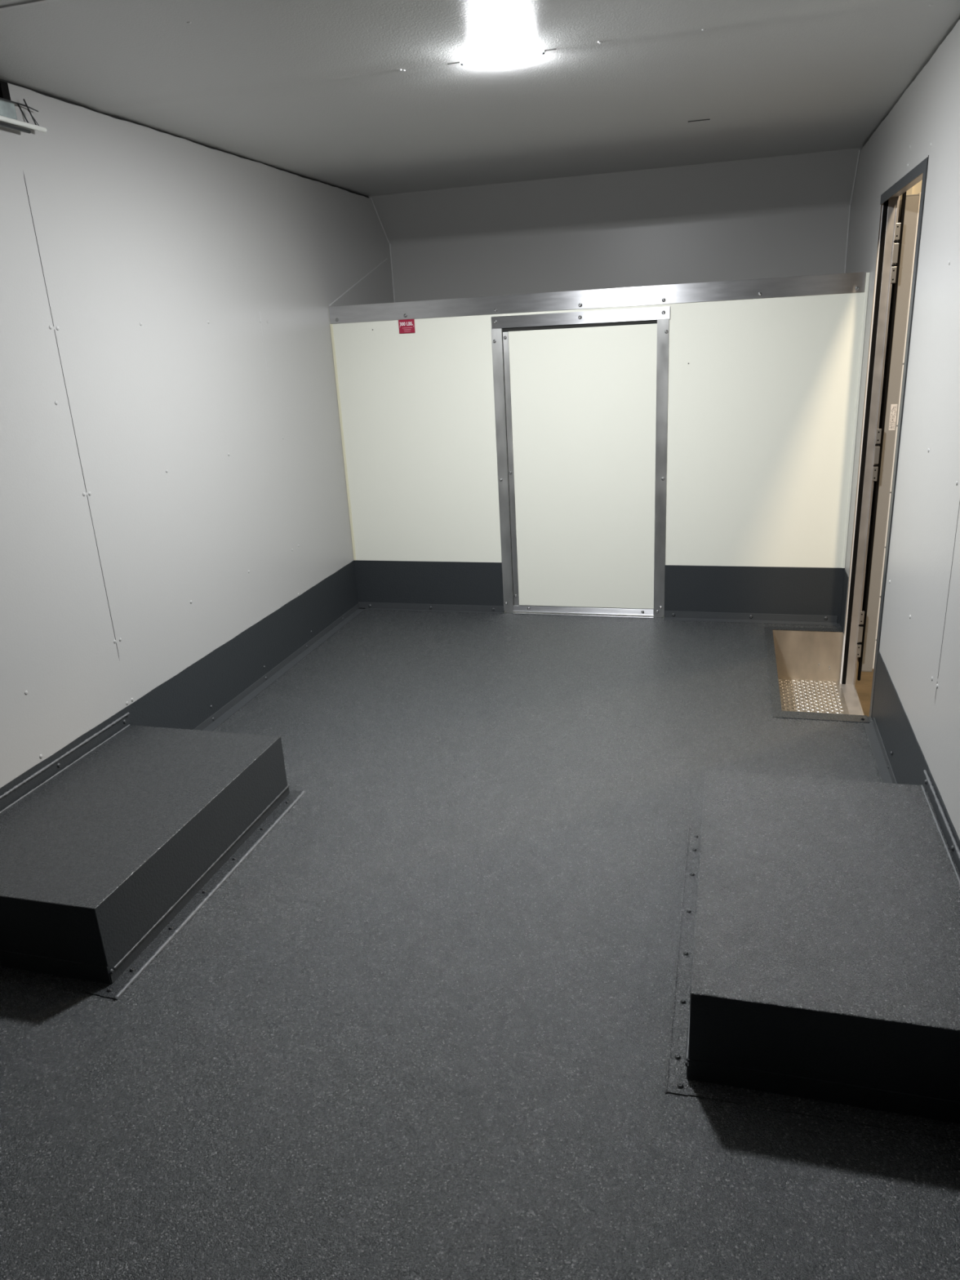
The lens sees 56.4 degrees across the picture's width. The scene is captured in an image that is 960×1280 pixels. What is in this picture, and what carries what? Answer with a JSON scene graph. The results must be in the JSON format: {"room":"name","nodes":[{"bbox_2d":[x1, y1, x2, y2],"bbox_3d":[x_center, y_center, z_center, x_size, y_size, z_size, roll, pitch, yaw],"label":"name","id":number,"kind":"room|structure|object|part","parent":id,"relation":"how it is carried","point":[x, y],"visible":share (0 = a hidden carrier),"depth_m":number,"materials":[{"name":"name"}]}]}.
{"room":"cargo space","nodes":[
{"label":"cargo space","id":0,"kind":"room"},
{"bbox_2d":[0,78,394,787],"bbox_3d":[-1.102,-0.667,3.132,0.033,2.125,4.950,2,20,15],"label":"wall","id":1,"kind":"structure","parent":0,"point":[172,474],"depth_m":3.01,"materials":[{"name":"grey paint"}]},
{"bbox_2d":[0,80,46,133],"bbox_3d":[-1.318,-1.325,2.121,0.035,0.115,0.778,2,20,15],"label":"wall bracket","id":2,"kind":"object","parent":1,"relation":"attached to","point":[7,109],"visible":1,"depth_m":2.38,"materials":[{"name":"metal"}]},
{"bbox_3d":[-1.338,-1.304,2.099,0.009,0.046,0.675,2,20,15],"label":"plate","id":3,"kind":"part","parent":2,"relation":"part of","materials":[{"name":"metal"}]},
{"bbox_3d":[-1.318,-1.264,2.108,0.009,0.009,0.715,2,20,15],"label":"rail","id":4,"kind":"part","parent":2,"relation":"part of","materials":[{"name":"grey metal"}]},
{"bbox_3d":[-1.306,-1.286,2.128,0.012,0.012,0.772,2,20,15],"label":"white rod","id":5,"kind":"part","parent":2,"relation":"part of","materials":[{"name":"white"}]},
{"bbox_2d":[0,560,364,811],"bbox_3d":[-1.150,0.357,2.967,0.045,0.266,3.950,2,20,15],"label":"baseboard","id":6,"kind":"structure","parent":1,"relation":"attached to","point":[203,695],"depth_m":3.67,"materials":[{"name":"grey"}]},
{"bbox_2d":[0,609,959,1279],"bbox_3d":[0.035,0.500,2.818,2.420,0.030,5.700,2,20,15],"label":"floor","id":7,"kind":"structure","parent":0,"point":[420,1030],"depth_m":1.87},
{"bbox_2d":[0,711,306,999],"bbox_3d":[-0.991,0.525,2.494,0.617,0.255,0.969,2,20,15],"label":"box","id":8,"kind":"object","parent":7,"relation":"on","point":[112,854],"visible":1,"depth_m":2.34,"materials":[{"name":"grey"}]},
{"bbox_2d":[664,769,959,1140],"bbox_3d":[0.756,0.596,2.013,0.602,0.249,0.962,2,20,15],"label":"box","id":9,"kind":"object","parent":7,"relation":"on","point":[817,971],"visible":1,"depth_m":1.75,"materials":[{"name":"grey carpet"}]},
{"bbox_2d":[764,626,869,723],"bbox_3d":[1.394,0.232,3.699,0.400,0.249,1.038,2,20,15],"label":"well","id":10,"kind":"object","parent":7,"relation":"in","point":[804,666],"visible":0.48,"depth_m":4.09,"materials":[{"name":"metal"}]},
{"bbox_3d":[1.507,0.073,4.139,0.314,0.241,0.003,2,20,15],"label":"plate","id":11,"kind":"part","parent":10,"relation":"part of","materials":[{"name":"metal"}]},
{"bbox_3d":[1.393,0.341,3.751,0.311,0.009,0.938,2,20,15],"label":"tread plate","id":12,"kind":"part","parent":10,"relation":"part of","materials":[{"name":"silver metal"}]},
{"bbox_2d":[0,0,959,196],"bbox_3d":[-0.005,-1.562,2.314,2.550,0.056,4.628,2,20,15],"label":"ceiling","id":13,"kind":"structure","parent":0,"point":[369,98],"depth_m":2.59,"materials":[{"name":"grey paint"}]},
{"bbox_2d":[459,44,545,66],"bbox_3d":[0.060,-1.568,2.410,0.182,0.016,0.182,-14,22,-29],"label":"recessed light","id":14,"kind":"object","parent":13,"relation":"in","point":[502,55],"visible":1,"depth_m":2.38,"materials":[{"name":"white plastic"}]},
{"bbox_2d":[328,147,870,617],"bbox_3d":[0.580,-1.256,4.568,2.440,2.075,0.931,2,20,15],"label":"wall","id":15,"kind":"structure","parent":0,"point":[763,393],"depth_m":4.37,"materials":[{"name":"white paint"}]},
{"bbox_2d":[398,319,415,333],"bbox_3d":[-0.347,-1.487,4.239,0.078,0.061,0.006,2,20,15],"label":"warning sticker","id":16,"kind":"object","parent":15,"relation":"attached to","point":[406,326],"visible":1,"depth_m":4.24,"materials":[{"name":"red"}]},
{"bbox_2d":[491,306,670,617],"bbox_3d":[0.477,-0.798,4.249,0.811,1.431,0.016,2,20,15],"label":"door","id":17,"kind":"structure","parent":15,"relation":"in","point":[584,394],"depth_m":4.23,"materials":[{"name":"metal"}]},
{"bbox_3d":[0.510,-0.142,4.478,0.706,0.040,0.015,2,20,15],"label":"sill","id":18,"kind":"part","parent":17,"relation":"part of","materials":[{"name":"metal"}]},
{"bbox_2d":[328,271,866,324],"bbox_3d":[0.436,-1.529,4.023,2.400,0.078,0.054,2,20,15],"label":"trim","id":19,"kind":"structure","parent":15,"relation":"attached to","point":[848,282],"depth_m":3.97,"materials":[{"name":"metal"}]},
{"bbox_2d":[354,560,844,626],"bbox_3d":[0.503,-0.243,4.428,2.418,0.265,0.045,2,20,15],"label":"baseboard","id":20,"kind":"structure","parent":15,"relation":"attached to","point":[809,596],"depth_m":4.31,"materials":[{"name":"grey"}]},
{"bbox_2d":[844,19,959,839],"bbox_3d":[1.280,-0.463,2.524,0.068,2.450,4.950,2,20,15],"label":"wall","id":21,"kind":"structure","parent":0,"point":[919,648],"depth_m":2.48,"materials":[{"name":"grey paint"}]},
{"bbox_2d":[840,155,928,717],"bbox_3d":[1.677,-0.749,3.762,0.164,2.080,1.858,2,20,15],"label":"door","id":22,"kind":"structure","parent":21,"relation":"in","point":[904,254],"depth_m":3.68,"materials":[{"name":"grey metal"}]},
{"bbox_3d":[1.565,0.368,3.691,0.056,0.033,0.926,2,20,15],"label":"sill","id":23,"kind":"part","parent":22,"relation":"part of","materials":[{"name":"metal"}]},
{"bbox_2d":[889,405,896,428],"bbox_3d":[1.710,-0.922,3.702,0.018,0.093,0.001,2,20,15],"label":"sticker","id":24,"kind":"object","parent":22,"relation":"attached to","point":[892,408],"depth_m":3.70,"materials":[{"name":"grey paper"}]},
{"bbox_3d":[1.863,-0.941,4.155,0.024,1.955,0.920,2,20,15],"label":"panel","id":25,"kind":"part","parent":22,"relation":"part of","materials":[{"name":"beige"}]},
{"bbox_3d":[1.473,-0.703,3.322,0.004,1.818,0.916,2,20,15],"label":"trim","id":26,"kind":"part","parent":22,"relation":"part of","materials":[{"name":"grey metal"}]},
{"bbox_2d":[840,568,959,849],"bbox_3d":[1.135,0.449,2.347,0.055,0.262,3.950,2,20,15],"label":"baseboard","id":27,"kind":"structure","parent":21,"relation":"attached to","point":[899,757],"depth_m":2.79,"materials":[{"name":"grey"}]},
{"label":"outside","id":28,"kind":"structure","parent":0,"visible":0},
{"bbox_2d":[854,659,873,716],"bbox_3d":[2.403,0.352,4.677,18.000,0.020,17.000,2,20,15],"label":"ground","id":29,"kind":"structure","parent":28,"point":[864,686],"depth_m":4.93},
{"bbox_2d":[899,179,922,199],"bbox_3d":[5.170,-2.965,6.423,8.170,4.800,0.060,2,20,15],"label":"wall","id":30,"kind":"structure","parent":29,"relation":"on","point":[916,189],"depth_m":6.79,"materials":[{"name":"beige"}]}
]}

